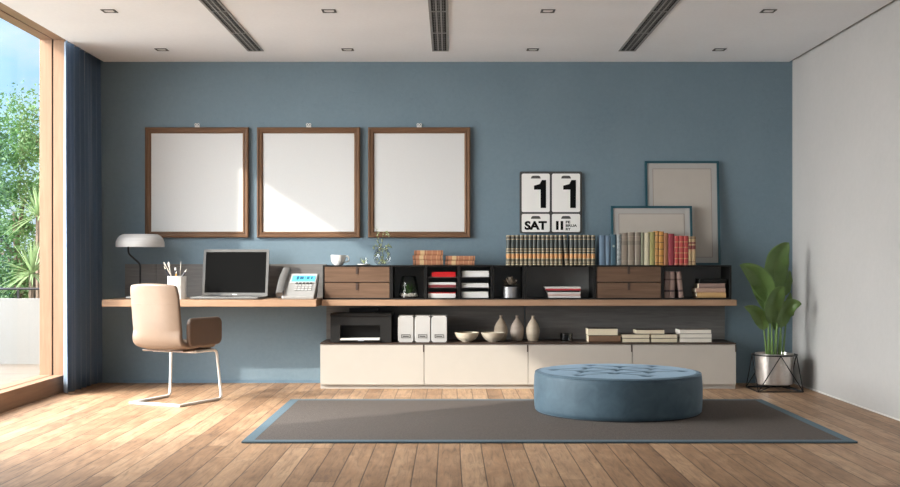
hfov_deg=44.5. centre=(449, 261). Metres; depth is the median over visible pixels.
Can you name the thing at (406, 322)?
file box
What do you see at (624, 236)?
book
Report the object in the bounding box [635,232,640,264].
book
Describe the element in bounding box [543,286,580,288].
magazine
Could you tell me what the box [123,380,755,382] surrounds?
baseboard
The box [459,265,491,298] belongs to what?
cubby
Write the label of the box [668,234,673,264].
book
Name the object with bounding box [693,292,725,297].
book
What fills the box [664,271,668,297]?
book
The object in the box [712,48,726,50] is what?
recessed light
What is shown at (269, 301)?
desk
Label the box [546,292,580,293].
magazine
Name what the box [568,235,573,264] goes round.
book
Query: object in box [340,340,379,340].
tray
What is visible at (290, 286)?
desk phone
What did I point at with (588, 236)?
book
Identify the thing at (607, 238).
book
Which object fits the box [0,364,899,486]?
floor
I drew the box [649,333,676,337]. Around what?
book
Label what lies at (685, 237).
book
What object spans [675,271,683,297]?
book
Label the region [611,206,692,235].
frame
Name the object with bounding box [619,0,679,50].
ceiling vent
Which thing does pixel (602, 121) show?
wall
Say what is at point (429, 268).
cubby
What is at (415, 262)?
book
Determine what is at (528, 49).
recessed light
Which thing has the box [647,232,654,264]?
book
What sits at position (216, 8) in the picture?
ceiling vent
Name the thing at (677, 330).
book
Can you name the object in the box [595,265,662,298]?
drawer unit
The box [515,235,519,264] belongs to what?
book
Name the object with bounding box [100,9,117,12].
recessed light
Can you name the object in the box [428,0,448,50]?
ceiling vent
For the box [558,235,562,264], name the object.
book
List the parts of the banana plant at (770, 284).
pot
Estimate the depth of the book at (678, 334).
9.86 m
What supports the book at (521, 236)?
on the cubby at (499, 272)
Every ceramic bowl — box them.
[455,332,478,341]
[481,332,504,341]
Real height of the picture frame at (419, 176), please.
1.068 m
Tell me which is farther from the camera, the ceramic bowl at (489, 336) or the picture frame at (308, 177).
the picture frame at (308, 177)
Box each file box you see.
[398,314,414,341]
[415,314,430,341]
[431,314,446,341]
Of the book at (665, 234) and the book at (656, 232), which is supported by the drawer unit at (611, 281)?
the book at (656, 232)
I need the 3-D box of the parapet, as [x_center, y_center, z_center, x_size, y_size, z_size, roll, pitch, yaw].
[-1.900,0.782,6.680,10.600,0.736,11.800,0,0,0]
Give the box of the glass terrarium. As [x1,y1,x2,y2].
[399,276,418,297]
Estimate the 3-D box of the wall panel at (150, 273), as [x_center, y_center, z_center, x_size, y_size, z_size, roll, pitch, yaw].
[-2.091,0.174,10.267,1.877,0.309,0.022,0,0,0]
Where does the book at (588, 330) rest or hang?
on the book at (589, 338)
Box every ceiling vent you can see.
[199,0,263,50]
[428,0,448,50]
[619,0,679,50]
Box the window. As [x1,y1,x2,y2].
[0,2,66,412]
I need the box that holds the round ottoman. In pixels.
[534,364,702,421]
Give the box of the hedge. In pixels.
[0,128,39,297]
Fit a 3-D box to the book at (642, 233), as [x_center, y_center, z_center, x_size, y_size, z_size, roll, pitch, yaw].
[1.743,-0.119,10.015,0.026,0.296,0.130,0,0,0]
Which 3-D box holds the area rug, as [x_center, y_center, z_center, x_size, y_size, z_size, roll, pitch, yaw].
[0.620,1.123,7.910,3.840,0.012,2.120,0,0,0]
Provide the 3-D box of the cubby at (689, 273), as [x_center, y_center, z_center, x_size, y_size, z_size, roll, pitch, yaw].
[2.229,0.184,10.093,0.619,0.309,0.346,0,0,0]
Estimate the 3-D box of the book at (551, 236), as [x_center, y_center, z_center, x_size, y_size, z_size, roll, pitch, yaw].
[0.923,-0.107,10.030,0.038,0.270,0.170,0,0,0]
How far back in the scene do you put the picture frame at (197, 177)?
10.26 m
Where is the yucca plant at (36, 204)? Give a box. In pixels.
[3,185,39,297]
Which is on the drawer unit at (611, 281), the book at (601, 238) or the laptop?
the book at (601, 238)
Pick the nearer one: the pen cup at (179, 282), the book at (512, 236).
the pen cup at (179, 282)
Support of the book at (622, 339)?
on the cabinet top at (327, 341)
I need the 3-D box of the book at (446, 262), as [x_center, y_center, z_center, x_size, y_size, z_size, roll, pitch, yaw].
[0.089,0.008,10.050,0.264,0.041,0.180,0,0,0]
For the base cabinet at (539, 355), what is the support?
on the floor
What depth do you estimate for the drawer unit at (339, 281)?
9.92 m
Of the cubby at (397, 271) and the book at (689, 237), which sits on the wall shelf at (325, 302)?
the cubby at (397, 271)
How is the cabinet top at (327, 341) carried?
on the base cabinet at (446, 366)
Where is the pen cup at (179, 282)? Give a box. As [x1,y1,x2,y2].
[168,276,185,298]
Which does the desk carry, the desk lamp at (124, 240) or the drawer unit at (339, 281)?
the desk lamp at (124, 240)
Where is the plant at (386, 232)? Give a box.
[372,227,391,263]
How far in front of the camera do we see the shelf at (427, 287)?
9.93 m
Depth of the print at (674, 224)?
10.15 m
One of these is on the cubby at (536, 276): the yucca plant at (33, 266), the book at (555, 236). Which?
the book at (555, 236)
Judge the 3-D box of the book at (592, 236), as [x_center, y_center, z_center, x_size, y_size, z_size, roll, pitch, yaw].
[1.296,-0.107,10.030,0.038,0.270,0.170,0,0,0]
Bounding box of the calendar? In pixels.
[520,171,581,232]
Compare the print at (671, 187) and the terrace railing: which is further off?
the terrace railing
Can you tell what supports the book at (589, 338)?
on the cabinet top at (327, 341)
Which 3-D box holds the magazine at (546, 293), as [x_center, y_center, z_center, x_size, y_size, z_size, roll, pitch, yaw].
[1.035,0.299,10.055,0.288,0.020,0.210,0,0,0]
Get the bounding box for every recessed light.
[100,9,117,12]
[154,48,168,50]
[321,9,336,12]
[341,48,353,50]
[526,48,538,50]
[540,9,554,12]
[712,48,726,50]
[759,9,776,12]
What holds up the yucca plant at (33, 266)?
on the ground
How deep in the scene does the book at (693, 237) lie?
9.95 m
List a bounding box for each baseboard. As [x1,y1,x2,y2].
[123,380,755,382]
[793,382,899,420]
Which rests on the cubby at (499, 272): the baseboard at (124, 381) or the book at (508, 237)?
the book at (508, 237)
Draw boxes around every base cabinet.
[320,344,423,388]
[424,344,527,388]
[528,344,631,388]
[632,344,735,388]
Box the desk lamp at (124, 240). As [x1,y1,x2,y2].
[116,234,164,298]
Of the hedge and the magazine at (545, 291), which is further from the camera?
the hedge
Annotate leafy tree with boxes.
[0,80,39,297]
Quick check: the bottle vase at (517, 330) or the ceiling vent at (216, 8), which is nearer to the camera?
the ceiling vent at (216, 8)
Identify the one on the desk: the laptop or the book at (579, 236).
the laptop
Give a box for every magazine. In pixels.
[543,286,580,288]
[544,289,579,290]
[545,291,578,291]
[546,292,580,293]
[546,293,579,295]
[547,296,580,297]
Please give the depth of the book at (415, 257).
9.96 m
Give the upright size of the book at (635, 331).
0.038 m
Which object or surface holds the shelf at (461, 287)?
attached to the cubby at (488, 280)
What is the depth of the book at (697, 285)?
9.95 m
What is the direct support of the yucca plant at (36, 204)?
on the ground
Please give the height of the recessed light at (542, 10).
0.004 m
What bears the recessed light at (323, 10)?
in the ceiling
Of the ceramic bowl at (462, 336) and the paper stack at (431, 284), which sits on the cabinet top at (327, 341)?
the ceramic bowl at (462, 336)
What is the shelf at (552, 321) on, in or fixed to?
attached to the wall at (602, 121)
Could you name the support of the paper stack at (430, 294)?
in the cubby at (429, 268)
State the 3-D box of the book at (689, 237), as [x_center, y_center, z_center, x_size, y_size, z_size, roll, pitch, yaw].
[2.175,-0.101,10.015,0.027,0.260,0.130,0,0,0]
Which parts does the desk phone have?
plate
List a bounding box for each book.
[413,255,442,259]
[413,260,442,264]
[414,250,442,254]
[445,261,473,264]
[446,256,474,260]
[506,235,510,264]
[511,235,514,264]
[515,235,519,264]
[520,235,523,264]
[524,235,527,264]
[528,235,531,264]
[532,235,536,264]
[537,235,540,264]
[541,235,544,264]
[545,235,549,264]
[550,235,553,264]
[554,235,557,264]
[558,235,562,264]
[563,235,568,264]
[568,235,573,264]
[574,235,577,264]
[578,235,581,264]
[582,235,586,264]
[585,327,617,334]
[586,335,620,341]
[587,235,590,264]
[591,235,594,264]
[598,235,604,264]
[605,236,609,264]
[609,234,615,264]
[616,234,620,264]
[619,333,648,337]
[620,233,627,264]
[621,338,649,341]
[628,232,634,264]
[632,329,663,333]
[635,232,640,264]
[641,232,643,264]
[644,233,648,264]
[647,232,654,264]
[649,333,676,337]
[649,338,677,341]
[653,231,658,264]
[659,231,663,264]
[664,233,667,264]
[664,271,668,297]
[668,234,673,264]
[668,271,674,297]
[674,236,678,264]
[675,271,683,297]
[675,328,711,333]
[675,333,711,337]
[677,337,710,341]
[679,236,683,264]
[684,236,687,264]
[688,236,691,264]
[692,236,695,264]
[692,288,725,291]
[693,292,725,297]
[694,283,724,287]
[695,278,726,282]
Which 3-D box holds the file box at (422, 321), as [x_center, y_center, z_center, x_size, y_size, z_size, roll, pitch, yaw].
[-0.246,0.601,9.983,0.142,0.239,0.274,0,0,0]
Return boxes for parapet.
[0,298,39,363]
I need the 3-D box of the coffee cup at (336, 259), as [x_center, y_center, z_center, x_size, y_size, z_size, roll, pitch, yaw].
[-1.016,-0.018,10.056,0.151,0.092,0.138,0,0,40]
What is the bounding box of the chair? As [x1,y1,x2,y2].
[129,283,221,406]
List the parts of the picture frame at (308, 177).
frame rail, frame rail, frame rail, frame rail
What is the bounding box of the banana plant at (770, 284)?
[740,242,800,385]
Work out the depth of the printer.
9.82 m
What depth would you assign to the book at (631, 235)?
9.95 m
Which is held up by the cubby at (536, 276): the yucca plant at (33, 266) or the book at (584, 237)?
the book at (584, 237)
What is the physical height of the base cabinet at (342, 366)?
0.398 m
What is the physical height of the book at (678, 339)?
0.038 m
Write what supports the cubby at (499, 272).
on the wall shelf at (325, 302)
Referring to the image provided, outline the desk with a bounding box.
[102,297,322,306]
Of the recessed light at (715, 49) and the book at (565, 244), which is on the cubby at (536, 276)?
the book at (565, 244)
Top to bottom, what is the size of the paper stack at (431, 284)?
0.045 m
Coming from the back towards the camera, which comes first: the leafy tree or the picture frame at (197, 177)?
the leafy tree
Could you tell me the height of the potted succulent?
0.210 m
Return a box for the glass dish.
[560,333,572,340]
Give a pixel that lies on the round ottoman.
(584, 392)
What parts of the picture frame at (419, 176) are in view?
frame rail, frame rail, frame rail, frame rail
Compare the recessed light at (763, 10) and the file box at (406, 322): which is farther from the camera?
the file box at (406, 322)
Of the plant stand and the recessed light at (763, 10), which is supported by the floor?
the plant stand
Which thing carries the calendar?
attached to the wall at (602, 121)
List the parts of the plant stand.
rod, rod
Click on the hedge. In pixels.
(36, 136)
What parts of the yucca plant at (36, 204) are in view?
stem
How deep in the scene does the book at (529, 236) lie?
9.95 m
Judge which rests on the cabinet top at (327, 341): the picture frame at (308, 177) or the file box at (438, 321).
the file box at (438, 321)
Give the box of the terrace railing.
[0,288,39,298]
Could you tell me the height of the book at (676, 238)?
0.264 m
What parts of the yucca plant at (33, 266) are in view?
stem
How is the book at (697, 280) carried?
on the book at (697, 285)
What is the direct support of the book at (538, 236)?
on the cubby at (536, 276)
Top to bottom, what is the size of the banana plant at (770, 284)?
1.251 m
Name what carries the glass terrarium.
in the cubby at (397, 271)
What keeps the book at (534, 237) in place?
on the cubby at (536, 276)
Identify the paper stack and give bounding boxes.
[428,282,455,286]
[428,292,455,297]
[432,272,455,276]
[461,283,488,286]
[461,291,488,297]
[462,271,488,276]
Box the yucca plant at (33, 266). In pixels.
[0,237,39,297]
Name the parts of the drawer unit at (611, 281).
drawer, drawer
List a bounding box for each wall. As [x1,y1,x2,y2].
[91,55,791,382]
[792,0,899,418]
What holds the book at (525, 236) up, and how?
on the cubby at (536, 276)
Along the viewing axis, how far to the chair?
8.64 m
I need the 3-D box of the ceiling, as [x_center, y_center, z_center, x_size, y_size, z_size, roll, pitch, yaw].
[-0.033,-1.910,4.480,6.405,0.080,11.600,0,0,0]
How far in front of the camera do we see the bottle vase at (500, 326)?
10.04 m
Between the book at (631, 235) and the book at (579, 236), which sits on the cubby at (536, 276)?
the book at (579, 236)
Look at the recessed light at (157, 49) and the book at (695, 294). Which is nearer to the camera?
the recessed light at (157, 49)
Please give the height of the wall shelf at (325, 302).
0.054 m
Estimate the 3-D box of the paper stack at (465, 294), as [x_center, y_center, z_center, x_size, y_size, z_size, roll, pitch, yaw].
[0.227,0.297,10.060,0.245,0.056,0.225,0,0,0]
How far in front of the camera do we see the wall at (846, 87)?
8.83 m
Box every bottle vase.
[494,315,507,340]
[510,315,523,340]
[526,316,539,340]
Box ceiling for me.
[0,0,892,61]
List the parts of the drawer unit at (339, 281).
drawer, drawer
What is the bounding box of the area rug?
[241,399,857,442]
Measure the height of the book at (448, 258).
0.042 m
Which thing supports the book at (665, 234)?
on the cubby at (689, 273)
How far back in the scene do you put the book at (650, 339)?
9.86 m
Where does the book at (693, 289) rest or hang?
on the book at (695, 294)
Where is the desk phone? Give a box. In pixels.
[276,267,318,298]
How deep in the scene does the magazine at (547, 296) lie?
9.95 m
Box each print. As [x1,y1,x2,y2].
[619,214,684,235]
[653,169,712,256]
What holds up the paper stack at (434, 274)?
on the cubby at (429, 268)
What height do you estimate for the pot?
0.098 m
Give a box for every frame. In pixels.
[145,123,248,237]
[257,123,359,237]
[368,123,469,237]
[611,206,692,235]
[645,161,720,264]
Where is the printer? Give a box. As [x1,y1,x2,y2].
[330,308,393,342]
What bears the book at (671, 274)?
in the cubby at (689, 273)
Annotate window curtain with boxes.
[64,41,102,392]
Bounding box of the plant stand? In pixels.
[746,353,803,391]
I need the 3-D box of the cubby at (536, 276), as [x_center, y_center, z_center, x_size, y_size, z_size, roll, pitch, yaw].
[0.990,0.184,10.093,0.633,0.309,0.346,0,0,0]
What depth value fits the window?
9.58 m
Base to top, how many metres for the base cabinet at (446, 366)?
0.398 m
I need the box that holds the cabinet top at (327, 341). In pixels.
[320,339,735,343]
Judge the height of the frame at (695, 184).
0.972 m
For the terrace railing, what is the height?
0.124 m
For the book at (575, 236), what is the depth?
9.95 m
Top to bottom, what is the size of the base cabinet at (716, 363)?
0.398 m
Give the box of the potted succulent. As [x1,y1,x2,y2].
[501,275,518,297]
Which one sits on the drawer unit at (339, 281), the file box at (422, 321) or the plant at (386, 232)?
the plant at (386, 232)
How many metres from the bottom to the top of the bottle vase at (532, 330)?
0.232 m
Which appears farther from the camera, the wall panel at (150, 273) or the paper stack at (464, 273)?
the wall panel at (150, 273)
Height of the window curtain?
3.000 m
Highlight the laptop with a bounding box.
[190,249,269,298]
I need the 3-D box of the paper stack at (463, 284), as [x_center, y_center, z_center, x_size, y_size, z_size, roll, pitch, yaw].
[0.227,0.211,10.061,0.246,0.038,0.224,0,0,0]
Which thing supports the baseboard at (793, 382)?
attached to the wall at (846, 87)
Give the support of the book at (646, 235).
on the drawer unit at (611, 281)
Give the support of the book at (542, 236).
on the cubby at (536, 276)
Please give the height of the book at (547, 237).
0.270 m
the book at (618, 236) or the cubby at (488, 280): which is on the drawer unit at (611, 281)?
the book at (618, 236)
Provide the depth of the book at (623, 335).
9.86 m
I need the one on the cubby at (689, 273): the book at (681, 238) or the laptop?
the book at (681, 238)
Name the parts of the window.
sill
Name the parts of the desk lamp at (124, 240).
stem, lamp shade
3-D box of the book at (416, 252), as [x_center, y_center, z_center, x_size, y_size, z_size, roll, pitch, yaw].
[-0.194,-0.083,10.050,0.261,0.044,0.180,0,0,0]
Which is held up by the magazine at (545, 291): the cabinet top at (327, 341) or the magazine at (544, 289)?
the magazine at (544, 289)
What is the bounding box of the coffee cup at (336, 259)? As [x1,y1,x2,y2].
[331,255,349,264]
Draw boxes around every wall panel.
[125,264,326,296]
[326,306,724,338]
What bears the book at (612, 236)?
on the drawer unit at (611, 281)
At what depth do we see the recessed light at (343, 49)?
9.66 m
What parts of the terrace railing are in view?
handrail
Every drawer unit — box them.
[323,265,390,298]
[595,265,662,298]
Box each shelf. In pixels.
[322,299,736,305]
[427,287,457,287]
[461,287,490,287]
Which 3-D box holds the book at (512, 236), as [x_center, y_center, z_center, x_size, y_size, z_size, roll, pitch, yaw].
[0.572,-0.107,10.030,0.038,0.270,0.170,0,0,0]
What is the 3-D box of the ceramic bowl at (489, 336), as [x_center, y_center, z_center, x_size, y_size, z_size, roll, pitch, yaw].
[0.389,0.677,9.920,0.218,0.086,0.218,0,0,0]
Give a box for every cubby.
[391,265,425,298]
[426,265,458,298]
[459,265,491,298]
[492,265,524,298]
[525,265,594,298]
[663,265,730,298]
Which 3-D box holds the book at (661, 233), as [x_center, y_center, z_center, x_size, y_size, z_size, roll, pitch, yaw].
[1.913,-0.124,10.015,0.043,0.305,0.130,0,0,0]
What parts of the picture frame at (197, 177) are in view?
frame rail, frame rail, frame rail, frame rail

